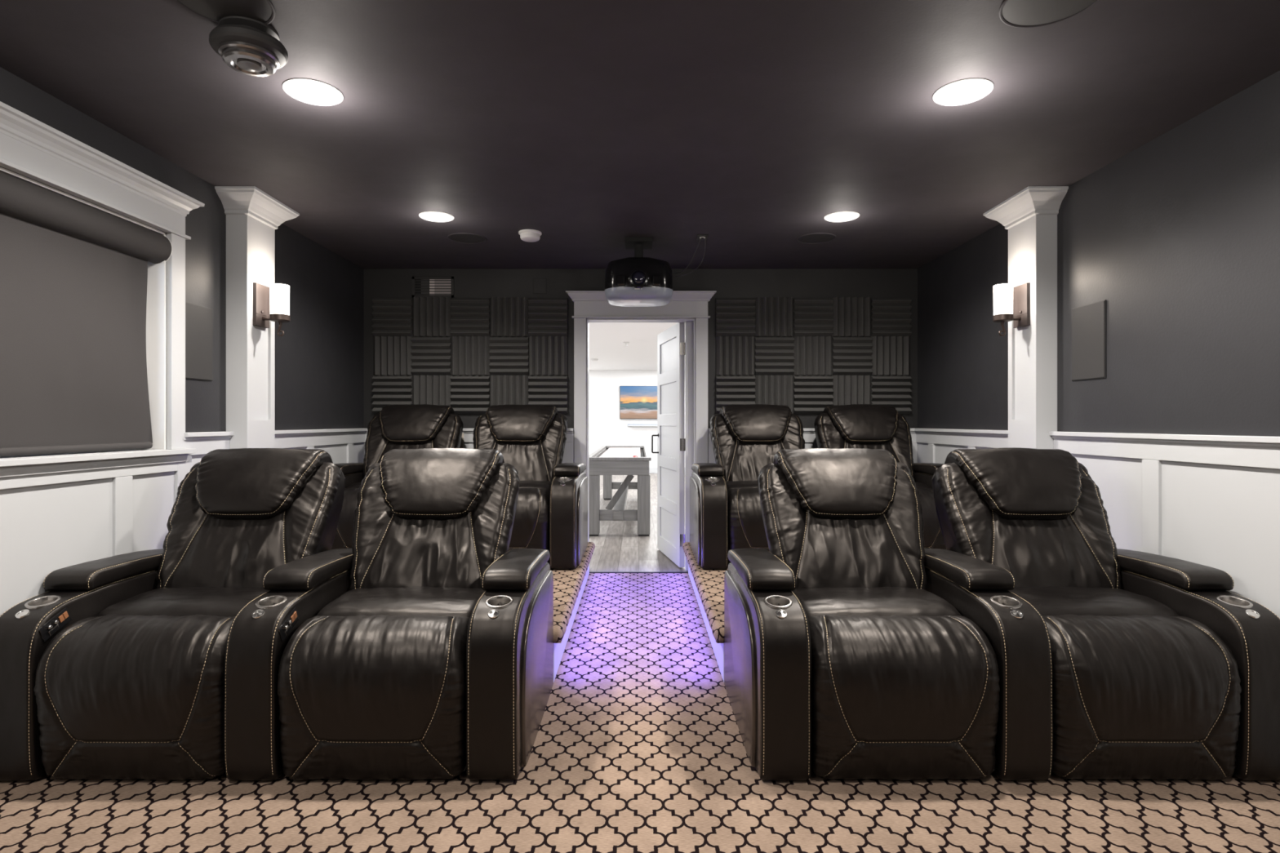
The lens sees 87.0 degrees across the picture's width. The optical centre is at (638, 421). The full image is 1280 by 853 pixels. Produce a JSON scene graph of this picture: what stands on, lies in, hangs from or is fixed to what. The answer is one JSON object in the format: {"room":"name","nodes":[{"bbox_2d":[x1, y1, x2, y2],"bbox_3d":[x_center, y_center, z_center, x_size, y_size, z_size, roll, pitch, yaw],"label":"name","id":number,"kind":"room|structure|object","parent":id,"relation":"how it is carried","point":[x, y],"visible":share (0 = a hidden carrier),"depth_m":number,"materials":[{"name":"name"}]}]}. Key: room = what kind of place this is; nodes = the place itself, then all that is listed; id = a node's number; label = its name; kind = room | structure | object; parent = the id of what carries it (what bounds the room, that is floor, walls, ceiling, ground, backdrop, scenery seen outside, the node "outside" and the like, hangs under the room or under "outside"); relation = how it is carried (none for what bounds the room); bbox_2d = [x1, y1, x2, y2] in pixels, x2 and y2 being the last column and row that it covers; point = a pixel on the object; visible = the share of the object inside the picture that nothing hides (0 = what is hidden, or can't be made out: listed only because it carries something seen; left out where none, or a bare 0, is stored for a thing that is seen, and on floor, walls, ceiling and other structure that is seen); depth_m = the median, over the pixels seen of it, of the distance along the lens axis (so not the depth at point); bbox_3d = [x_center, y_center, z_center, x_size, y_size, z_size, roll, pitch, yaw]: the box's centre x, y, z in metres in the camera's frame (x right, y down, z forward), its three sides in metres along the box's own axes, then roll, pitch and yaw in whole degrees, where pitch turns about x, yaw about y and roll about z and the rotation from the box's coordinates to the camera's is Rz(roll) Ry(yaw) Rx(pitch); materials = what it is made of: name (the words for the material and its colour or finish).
{"room":"home theater","nodes":[
{"label":"home theater","id":0,"kind":"room"},
{"bbox_2d":[0,66,364,459],"bbox_3d":[-2.255,-0.007,1.725,0.150,2.410,7.250,0,0,0],"label":"wall","id":1,"kind":"structure","parent":0,"point":[319,356],"depth_m":4.12,"materials":[{"name":"black paint"}]},
{"bbox_2d":[0,462,177,615],"bbox_3d":[-2.169,0.683,0.630,0.022,1.030,5.060,0,0,0],"label":"wainscoting","id":2,"kind":"structure","parent":1,"relation":"attached to","point":[50,522],"depth_m":2.60,"materials":[{"name":"white paint"}]},
{"bbox_2d":[0,101,204,477],"bbox_3d":[-2.215,-0.433,2.208,0.230,1.243,2.121,0,0,0],"label":"window","id":3,"kind":"structure","parent":1,"relation":"in","point":[30,148],"depth_m":2.87,"materials":[{"name":"white paint"}]},
{"bbox_2d":[0,171,172,457],"bbox_3d":[-2.194,-0.374,2.213,0.086,0.991,1.803,0,0,0],"label":"roller shade","id":4,"kind":"object","parent":3,"relation":"attached to","point":[73,274],"visible":1,"depth_m":2.62,"materials":[{"name":"fabric"}]},
{"bbox_2d":[185,302,213,381],"bbox_3d":[-2.175,-0.392,3.330,0.009,0.370,0.230,0,0,0],"label":"wall speaker","id":5,"kind":"object","parent":1,"relation":"attached to","point":[198,318],"visible":0.84,"depth_m":3.33,"materials":[{"name":"black fabric"}]},
{"bbox_2d":[174,431,233,502],"bbox_3d":[-2.159,0.625,3.362,0.042,1.147,0.405,0,0,0],"label":"trim","id":6,"kind":"structure","parent":1,"relation":"attached to","point":[204,442],"depth_m":3.31,"materials":[{"name":"white paint"}]},
{"bbox_2d":[214,186,299,448],"bbox_3d":[-2.077,-0.007,3.700,0.206,2.410,0.458,0,0,0],"label":"column","id":7,"kind":"structure","parent":1,"relation":"attached to","point":[253,216],"depth_m":3.56,"materials":[{"name":"white paint"}]},
{"bbox_2d":[253,282,290,336],"bbox_3d":[-1.999,-0.609,3.700,0.165,0.282,0.132,0,0,0],"label":"wall sconce","id":8,"kind":"object","parent":7,"relation":"attached to","point":[279,293],"visible":1,"depth_m":3.67,"materials":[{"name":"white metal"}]},
{"bbox_2d":[275,428,366,463],"bbox_3d":[-2.159,0.625,4.593,0.042,1.147,1.514,0,0,0],"label":"trim","id":9,"kind":"structure","parent":1,"relation":"attached to","point":[343,445],"depth_m":4.75,"materials":[{"name":"white paint"}]},
{"bbox_2d":[589,369,657,467],"bbox_3d":[0.500,-0.007,15.850,7.400,2.410,0.100,0,0,0],"label":"wall","id":10,"kind":"structure","parent":0,"point":[606,428],"depth_m":15.80,"materials":[{"name":"white paint"}]},
{"bbox_2d":[619,386,657,418],"bbox_3d":[0.230,-0.452,15.764,1.340,0.770,0.065,0,0,0],"label":"framed picture","id":11,"kind":"object","parent":10,"relation":"attached to","point":[635,402],"visible":0.56,"depth_m":15.73,"materials":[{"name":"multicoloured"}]},
{"bbox_2d":[627,423,657,426],"bbox_3d":[0.360,0.075,15.745,1.240,0.065,0.108,0,0,0],"label":"soundbar","id":12,"kind":"object","parent":10,"relation":"attached to","point":[628,424],"visible":0.56,"depth_m":15.70,"materials":[{"name":"grey"}]},
{"bbox_2d":[648,467,657,473],"bbox_3d":[0.500,1.133,15.793,7.400,0.130,0.015,0,0,0],"label":"baseboard","id":13,"kind":"structure","parent":10,"relation":"attached to","point":[651,470],"depth_m":15.78,"materials":[{"name":"white paint"}]},
{"bbox_2d":[589,322,677,369],"bbox_3d":[0.500,-1.237,10.650,7.400,0.050,10.300,0,0,0],"label":"ceiling","id":14,"kind":"structure","parent":0,"point":[606,340],"depth_m":10.52,"materials":[{"name":"white paint"}]},
{"bbox_2d":[0,0,1279,268],"bbox_3d":[0.015,-1.237,1.725,4.390,0.050,7.250,0,0,0],"label":"ceiling","id":15,"kind":"structure","parent":0,"point":[589,126],"depth_m":2.59,"materials":[{"name":"black paint"}]},
{"bbox_2d":[174,0,275,24],"bbox_3d":[-1.195,-1.209,1.935,0.270,0.006,0.270,0,0,0],"label":"ceiling speaker","id":16,"kind":"object","parent":15,"relation":"attached to","point":[262,11],"visible":0.85,"depth_m":1.97,"materials":[{"name":"black paint"}]},
{"bbox_2d":[208,16,288,76],"bbox_3d":[-1.205,-1.153,2.090,0.212,0.119,0.212,0,0,0],"label":"ceiling detector","id":17,"kind":"object","parent":15,"relation":"attached to","point":[250,46],"visible":1,"depth_m":2.04,"materials":[{"name":"plastic"}]},
{"bbox_2d":[282,78,343,106],"bbox_3d":[-1.195,-1.208,2.480,0.202,0.008,0.202,0,0,0],"label":"recessed light","id":18,"kind":"object","parent":15,"relation":"in","point":[312,91],"visible":1,"depth_m":2.47,"materials":[{"name":"white plastic"}]},
{"bbox_2d":[418,210,454,222],"bbox_3d":[-1.192,-1.208,3.980,0.202,0.008,0.202,0,0,0],"label":"recessed light","id":19,"kind":"object","parent":15,"relation":"in","point":[430,215],"visible":1,"depth_m":3.97,"materials":[{"name":"white"}]},
{"bbox_2d":[447,232,486,244],"bbox_3d":[-1.130,-1.209,4.450,0.250,0.006,0.250,0,0,0],"label":"ceiling speaker","id":20,"kind":"object","parent":15,"relation":"attached to","point":[462,237],"visible":1,"depth_m":4.43,"materials":[{"name":"black paint"}]},
{"bbox_2d":[518,229,542,242],"bbox_3d":[-0.695,-1.187,4.320,0.146,0.050,0.146,0,0,0],"label":"smoke detector","id":21,"kind":"object","parent":15,"relation":"attached to","point":[526,235],"visible":1,"depth_m":4.27,"materials":[{"name":"white plastic"}]},
{"bbox_2d":[604,236,672,306],"bbox_3d":[0.000,-0.999,4.476,0.448,0.424,0.417,0,0,0],"label":"projector","id":22,"kind":"object","parent":15,"relation":"hanging from","point":[637,281],"visible":1,"depth_m":4.32,"materials":[{"name":"grey plastic"}]},
{"bbox_2d":[617,275,625,286],"bbox_3d":[-0.113,-0.901,4.316,0.055,0.072,0.048,0,0,0],"label":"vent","id":23,"kind":"object","parent":22,"relation":"attached to","point":[620,278],"depth_m":4.29,"materials":[{"name":"black plastic"}]},
{"bbox_2d":[652,275,660,286],"bbox_3d":[0.113,-0.901,4.316,0.055,0.072,0.048,0,0,0],"label":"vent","id":24,"kind":"object","parent":22,"relation":"attached to","point":[655,278],"depth_m":4.29,"materials":[{"name":"black"}]},
{"bbox_2d":[695,234,708,239],"bbox_3d":[0.415,-1.204,4.420,0.072,0.016,0.114,0,0,0],"label":"outlet","id":25,"kind":"object","parent":15,"relation":"attached to","point":[699,237],"visible":1,"depth_m":4.39,"materials":[{"name":"black plastic"}]},
{"bbox_2d":[674,238,701,274],"bbox_3d":[0.323,-1.096,4.469,0.219,0.206,0.006,0,0,40],"label":"power cable","id":26,"kind":"object","parent":25,"relation":"hanging from","point":[700,238],"visible":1,"depth_m":4.44,"materials":[{"name":"grey plastic"}]},
{"bbox_2d":[675,238,705,277],"bbox_3d":[0.352,-1.087,4.496,0.248,0.224,0.049,0,0,41],"label":"power cable","id":27,"kind":"object","parent":25,"relation":"hanging from","point":[704,238],"visible":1,"depth_m":4.48,"materials":[{"name":"grey plastic"}]},
{"bbox_2d":[796,232,835,244],"bbox_3d":[1.170,-1.209,4.450,0.250,0.006,0.250,0,0,0],"label":"ceiling speaker","id":28,"kind":"object","parent":15,"relation":"attached to","point":[815,237],"visible":1,"depth_m":4.43,"materials":[{"name":"black paint"}]},
{"bbox_2d":[823,210,859,222],"bbox_3d":[1.197,-1.208,3.980,0.202,0.008,0.202,0,0,0],"label":"recessed light","id":29,"kind":"object","parent":15,"relation":"in","point":[846,215],"visible":1,"depth_m":3.97,"materials":[{"name":"white"}]},
{"bbox_2d":[933,78,993,106],"bbox_3d":[1.190,-1.208,2.480,0.202,0.008,0.202,0,0,0],"label":"recessed light","id":30,"kind":"object","parent":15,"relation":"in","point":[963,91],"visible":1,"depth_m":2.47,"materials":[{"name":"white plastic"}]},
{"bbox_2d":[998,0,1099,27],"bbox_3d":[1.185,-1.209,1.935,0.270,0.006,0.270,0,0,0],"label":"ceiling speaker","id":31,"kind":"object","parent":15,"relation":"attached to","point":[1014,13],"visible":1,"depth_m":1.98,"materials":[{"name":"black paint"}]},
{"bbox_2d":[0,473,1279,852],"bbox_3d":[0.500,1.224,6.950,7.400,0.051,17.700,0,0,0],"label":"floor","id":32,"kind":"structure","parent":0,"point":[638,747],"depth_m":2.13,"materials":[{"name":"carpet"}]},
{"bbox_2d":[0,448,345,781],"bbox_3d":[-1.748,0.658,2.669,0.835,1.082,0.991,0,0,0],"label":"recliner","id":33,"kind":"object","parent":32,"relation":"on","point":[116,671],"visible":0.85,"depth_m":2.27,"materials":[{"name":"black leather"}]},
{"bbox_2d":[223,448,553,781],"bbox_3d":[-0.878,0.658,2.669,0.986,1.082,0.990,0,0,0],"label":"recliner","id":34,"kind":"object","parent":32,"relation":"on","point":[422,648],"visible":1,"depth_m":2.25,"materials":[{"name":"black leather"}]},
{"bbox_2d":[550,542,595,682],"bbox_3d":[-1.250,1.073,4.197,1.812,0.250,2.258,0,0,0],"label":"platform","id":35,"kind":"object","parent":32,"relation":"on","point":[569,584],"visible":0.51,"depth_m":3.77,"materials":[{"name":"white paint"}]},
{"bbox_2d":[331,404,463,549],"bbox_3d":[-1.748,0.409,4.737,0.836,1.079,0.991,0,0,0],"label":"recliner","id":36,"kind":"object","parent":35,"relation":"on","point":[424,426],"visible":0.38,"depth_m":4.92,"materials":[{"name":"black leather"}]},
{"bbox_2d":[472,404,587,568],"bbox_3d":[-0.878,0.409,4.735,0.986,1.078,0.994,0,0,0],"label":"recliner","id":37,"kind":"object","parent":35,"relation":"on","point":[551,514],"visible":0.58,"depth_m":4.68,"materials":[{"name":"black leather"}]},
{"bbox_2d":[589,445,651,536],"bbox_3d":[-0.215,0.785,8.800,0.690,0.825,3.500,0,0,0],"label":"table","id":38,"kind":"object","parent":32,"relation":"on","point":[607,461],"visible":0.92,"depth_m":7.07,"materials":[{"name":"grey wood"}]},
{"bbox_2d":[589,571,688,573],"bbox_3d":[0.018,1.195,5.357,0.844,0.006,0.025,0,0,0],"label":"trim","id":39,"kind":"structure","parent":32,"relation":"on","point":[589,571],"depth_m":5.36,"materials":[{"name":"black"}]},
{"bbox_2d":[682,542,728,682],"bbox_3d":[1.265,1.073,4.197,1.842,0.250,2.258,0,0,0],"label":"platform","id":40,"kind":"object","parent":32,"relation":"on","point":[708,584],"visible":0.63,"depth_m":3.77,"materials":[{"name":"white paint"}]},
{"bbox_2d":[689,404,804,568],"bbox_3d":[0.878,0.408,4.737,0.986,1.080,0.992,0,0,0],"label":"recliner","id":41,"kind":"object","parent":40,"relation":"on","point":[726,512],"visible":0.59,"depth_m":4.79,"materials":[{"name":"black leather"}]},
{"bbox_2d":[814,404,946,549],"bbox_3d":[1.748,0.408,4.738,0.836,1.081,0.992,0,0,0],"label":"recliner","id":42,"kind":"object","parent":40,"relation":"on","point":[868,426],"visible":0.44,"depth_m":4.92,"materials":[{"name":"black leather"}]},
{"bbox_2d":[724,448,1053,781],"bbox_3d":[0.878,0.658,2.669,0.986,1.081,0.991,0,0,0],"label":"recliner","id":43,"kind":"object","parent":32,"relation":"on","point":[855,649],"visible":1,"depth_m":2.25,"materials":[{"name":"black leather"}]},
{"bbox_2d":[932,447,1279,781],"bbox_3d":[1.748,0.657,2.668,0.837,1.083,0.992,0,0,0],"label":"recliner","id":44,"kind":"object","parent":32,"relation":"on","point":[1162,671],"visible":0.88,"depth_m":2.27,"materials":[{"name":"black leather"}]},
{"bbox_2d":[364,268,917,462],"bbox_3d":[0.015,-0.007,5.425,4.690,2.410,0.150,0,0,0],"label":"wall","id":45,"kind":"structure","parent":0,"point":[378,282],"depth_m":5.35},
{"bbox_2d":[372,375,413,413],"bbox_3d":[-1.942,-0.214,5.325,0.305,0.305,0.050,0,0,0],"label":"tile","id":46,"kind":"structure","parent":45,"relation":"attached to","point":[387,390],"depth_m":5.32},
{"bbox_2d":[372,297,413,336],"bbox_3d":[-1.942,-0.828,5.325,0.305,0.305,0.050,0,0,0],"label":"tile","id":47,"kind":"structure","parent":45,"relation":"attached to","point":[393,317],"depth_m":5.32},
{"bbox_2d":[373,336,412,375],"bbox_3d":[-1.942,-0.521,5.325,0.305,0.305,0.050,0,0,0],"label":"tile","id":48,"kind":"structure","parent":45,"relation":"attached to","point":[393,355],"depth_m":5.32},
{"bbox_2d":[410,336,451,375],"bbox_3d":[-1.636,-0.521,5.325,0.305,0.305,0.050,0,0,0],"label":"tile","id":49,"kind":"structure","parent":45,"relation":"attached to","point":[431,355],"depth_m":5.32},
{"bbox_2d":[412,374,451,405],"bbox_3d":[-1.636,-0.214,5.325,0.305,0.305,0.050,0,0,0],"label":"tile","id":50,"kind":"structure","parent":45,"relation":"attached to","point":[426,389],"depth_m":5.32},
{"bbox_2d":[412,297,451,336],"bbox_3d":[-1.636,-0.828,5.325,0.305,0.305,0.050,0,0,0],"label":"tile","id":51,"kind":"structure","parent":45,"relation":"attached to","point":[432,317],"depth_m":5.32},
{"bbox_2d":[412,276,453,297],"bbox_3d":[-1.630,-1.067,5.346,0.332,0.168,0.008,0,0,0],"label":"air vent","id":52,"kind":"object","parent":45,"relation":"in","point":[422,286],"visible":1,"depth_m":5.34,"materials":[{"name":"black metal"}]},
{"bbox_2d":[364,428,573,463],"bbox_3d":[-1.343,0.625,5.329,1.654,1.147,0.042,0,0,0],"label":"trim","id":53,"kind":"structure","parent":45,"relation":"attached to","point":[568,455],"depth_m":5.33,"materials":[{"name":"white paint"}]},
{"bbox_2d":[449,297,489,336],"bbox_3d":[-1.329,-0.828,5.325,0.305,0.305,0.050,0,0,0],"label":"tile","id":54,"kind":"structure","parent":45,"relation":"attached to","point":[470,317],"depth_m":5.32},
{"bbox_2d":[449,375,490,413],"bbox_3d":[-1.329,-0.214,5.325,0.305,0.305,0.050,0,0,0],"label":"tile","id":55,"kind":"structure","parent":45,"relation":"attached to","point":[470,394],"depth_m":5.32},
{"bbox_2d":[451,336,489,375],"bbox_3d":[-1.329,-0.521,5.325,0.305,0.305,0.050,0,0,0],"label":"tile","id":56,"kind":"structure","parent":45,"relation":"attached to","point":[470,355],"depth_m":5.32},
{"bbox_2d":[488,336,528,375],"bbox_3d":[-1.023,-0.521,5.325,0.305,0.305,0.050,0,0,0],"label":"tile","id":57,"kind":"structure","parent":45,"relation":"attached to","point":[508,355],"depth_m":5.32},
{"bbox_2d":[489,374,528,406],"bbox_3d":[-1.023,-0.214,5.325,0.305,0.305,0.050,0,0,0],"label":"tile","id":58,"kind":"structure","parent":45,"relation":"attached to","point":[504,389],"depth_m":5.32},
{"bbox_2d":[489,297,528,336],"bbox_3d":[-1.023,-0.828,5.325,0.305,0.305,0.050,0,0,0],"label":"tile","id":59,"kind":"structure","parent":45,"relation":"attached to","point":[508,317],"depth_m":5.32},
{"bbox_2d":[528,375,567,413],"bbox_3d":[-0.717,-0.214,5.325,0.305,0.305,0.050,0,0,0],"label":"tile","id":60,"kind":"structure","parent":45,"relation":"attached to","point":[543,389],"depth_m":5.32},
{"bbox_2d":[528,297,567,336],"bbox_3d":[-0.717,-0.828,5.325,0.305,0.305,0.050,0,0,0],"label":"tile","id":61,"kind":"structure","parent":45,"relation":"attached to","point":[548,317],"depth_m":5.32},
{"bbox_2d":[528,336,567,375],"bbox_3d":[-0.717,-0.521,5.325,0.305,0.305,0.050,0,0,0],"label":"tile","id":62,"kind":"structure","parent":45,"relation":"attached to","point":[548,355],"depth_m":5.32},
{"bbox_2d":[565,290,716,570],"bbox_3d":[0.018,0.087,5.387,1.180,2.222,0.226,0,0,0],"label":"trim","id":63,"kind":"structure","parent":45,"relation":"attached to","point":[690,308],"depth_m":5.33,"materials":[{"name":"white paint"}]},
{"bbox_2d":[651,322,684,567],"bbox_3d":[0.244,0.186,5.905,0.116,2.000,0.866,0,0,-11],"label":"door","id":64,"kind":"structure","parent":45,"relation":"in","point":[670,434],"depth_m":5.77,"materials":[{"name":"white paint"}]},
{"bbox_2d":[715,336,755,375],"bbox_3d":[0.764,-0.521,5.325,0.305,0.305,0.050,0,0,0],"label":"tile","id":65,"kind":"structure","parent":45,"relation":"attached to","point":[735,355],"depth_m":5.32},
{"bbox_2d":[715,375,755,413],"bbox_3d":[0.764,-0.214,5.325,0.305,0.305,0.050,0,0,0],"label":"tile","id":66,"kind":"structure","parent":45,"relation":"attached to","point":[730,389],"depth_m":5.32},
{"bbox_2d":[715,297,755,336],"bbox_3d":[0.764,-0.828,5.325,0.305,0.305,0.050,0,0,0],"label":"tile","id":67,"kind":"structure","parent":45,"relation":"attached to","point":[735,317],"depth_m":5.32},
{"bbox_2d":[755,374,793,413],"bbox_3d":[1.071,-0.214,5.325,0.305,0.305,0.050,0,0,0],"label":"tile","id":68,"kind":"structure","parent":45,"relation":"attached to","point":[778,389],"depth_m":5.32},
{"bbox_2d":[754,336,794,375],"bbox_3d":[1.071,-0.521,5.325,0.305,0.305,0.050,0,0,0],"label":"tile","id":69,"kind":"structure","parent":45,"relation":"attached to","point":[774,356],"depth_m":5.32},
{"bbox_2d":[755,297,793,336],"bbox_3d":[1.071,-0.828,5.325,0.305,0.305,0.050,0,0,0],"label":"tile","id":70,"kind":"structure","parent":45,"relation":"attached to","point":[774,317],"depth_m":5.32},
{"bbox_2d":[793,336,831,375],"bbox_3d":[1.377,-0.521,5.325,0.305,0.305,0.050,0,0,0],"label":"tile","id":71,"kind":"structure","parent":45,"relation":"attached to","point":[812,356],"depth_m":5.32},
{"bbox_2d":[708,428,917,463],"bbox_3d":[1.376,0.625,5.329,1.648,1.147,0.042,0,0,0],"label":"trim","id":72,"kind":"structure","parent":45,"relation":"attached to","point":[809,434],"depth_m":5.33,"materials":[{"name":"white paint"}]},
{"bbox_2d":[793,375,833,413],"bbox_3d":[1.377,-0.214,5.325,0.305,0.305,0.050,0,0,0],"label":"tile","id":73,"kind":"structure","parent":45,"relation":"attached to","point":[812,394],"depth_m":5.32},
{"bbox_2d":[793,297,833,336],"bbox_3d":[1.377,-0.828,5.325,0.305,0.305,0.050,0,0,0],"label":"tile","id":74,"kind":"structure","parent":45,"relation":"attached to","point":[812,317],"depth_m":5.32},
{"bbox_2d":[831,374,871,404],"bbox_3d":[1.684,-0.214,5.325,0.305,0.305,0.050,0,0,0],"label":"tile","id":75,"kind":"structure","parent":45,"relation":"attached to","point":[850,389],"depth_m":5.32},
{"bbox_2d":[831,297,871,336],"bbox_3d":[1.684,-0.828,5.325,0.305,0.305,0.050,0,0,0],"label":"tile","id":76,"kind":"structure","parent":45,"relation":"attached to","point":[851,317],"depth_m":5.32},
{"bbox_2d":[831,336,872,375],"bbox_3d":[1.684,-0.521,5.325,0.305,0.305,0.050,0,0,0],"label":"tile","id":77,"kind":"structure","parent":45,"relation":"attached to","point":[851,355],"depth_m":5.32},
{"bbox_2d":[871,336,909,375],"bbox_3d":[1.990,-0.521,5.325,0.305,0.305,0.050,0,0,0],"label":"tile","id":78,"kind":"structure","parent":45,"relation":"attached to","point":[890,355],"depth_m":5.32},
{"bbox_2d":[871,375,911,413],"bbox_3d":[1.990,-0.214,5.325,0.305,0.305,0.050,0,0,0],"label":"tile","id":79,"kind":"structure","parent":45,"relation":"attached to","point":[895,391],"depth_m":5.32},
{"bbox_2d":[871,297,911,336],"bbox_3d":[1.990,-0.828,5.325,0.305,0.305,0.050,0,0,0],"label":"tile","id":80,"kind":"structure","parent":45,"relation":"attached to","point":[890,317],"depth_m":5.32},
{"bbox_2d":[917,70,1279,436],"bbox_3d":[2.285,-0.007,1.725,0.150,2.410,7.250,0,0,0],"label":"wall","id":81,"kind":"structure","parent":0,"point":[1179,234],"depth_m":2.87,"materials":[{"name":"black paint"}]},
{"bbox_2d":[914,428,1008,463],"bbox_3d":[2.189,0.625,4.593,0.042,1.147,1.514,0,0,0],"label":"trim","id":82,"kind":"structure","parent":81,"relation":"attached to","point":[934,445],"depth_m":4.75,"materials":[{"name":"white paint"}]},
{"bbox_2d":[982,186,1068,448],"bbox_3d":[2.107,-0.007,3.700,0.206,2.410,0.458,0,0,0],"label":"column","id":83,"kind":"structure","parent":81,"relation":"attached to","point":[1029,215],"depth_m":3.56,"materials":[{"name":"white paint"}]},
{"bbox_2d":[992,282,1030,336],"bbox_3d":[2.029,-0.609,3.700,0.165,0.282,0.132,0,0,0],"label":"wall sconce","id":84,"kind":"object","parent":83,"relation":"attached to","point":[1006,296],"visible":1,"depth_m":3.67,"materials":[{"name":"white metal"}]},
{"bbox_2d":[1071,299,1106,381],"bbox_3d":[2.205,-0.392,3.313,0.009,0.370,0.247,0,0,0],"label":"wall speaker","id":85,"kind":"object","parent":81,"relation":"attached to","point":[1088,321],"visible":1,"depth_m":3.30,"materials":[{"name":"black fabric"}]},
{"bbox_2d":[1049,431,1279,617],"bbox_3d":[2.189,0.625,0.832,0.042,1.147,5.464,0,0,0],"label":"wainscoting","id":86,"kind":"structure","parent":81,"relation":"attached to","point":[1209,500],"depth_m":2.66,"materials":[{"name":"white paint"}]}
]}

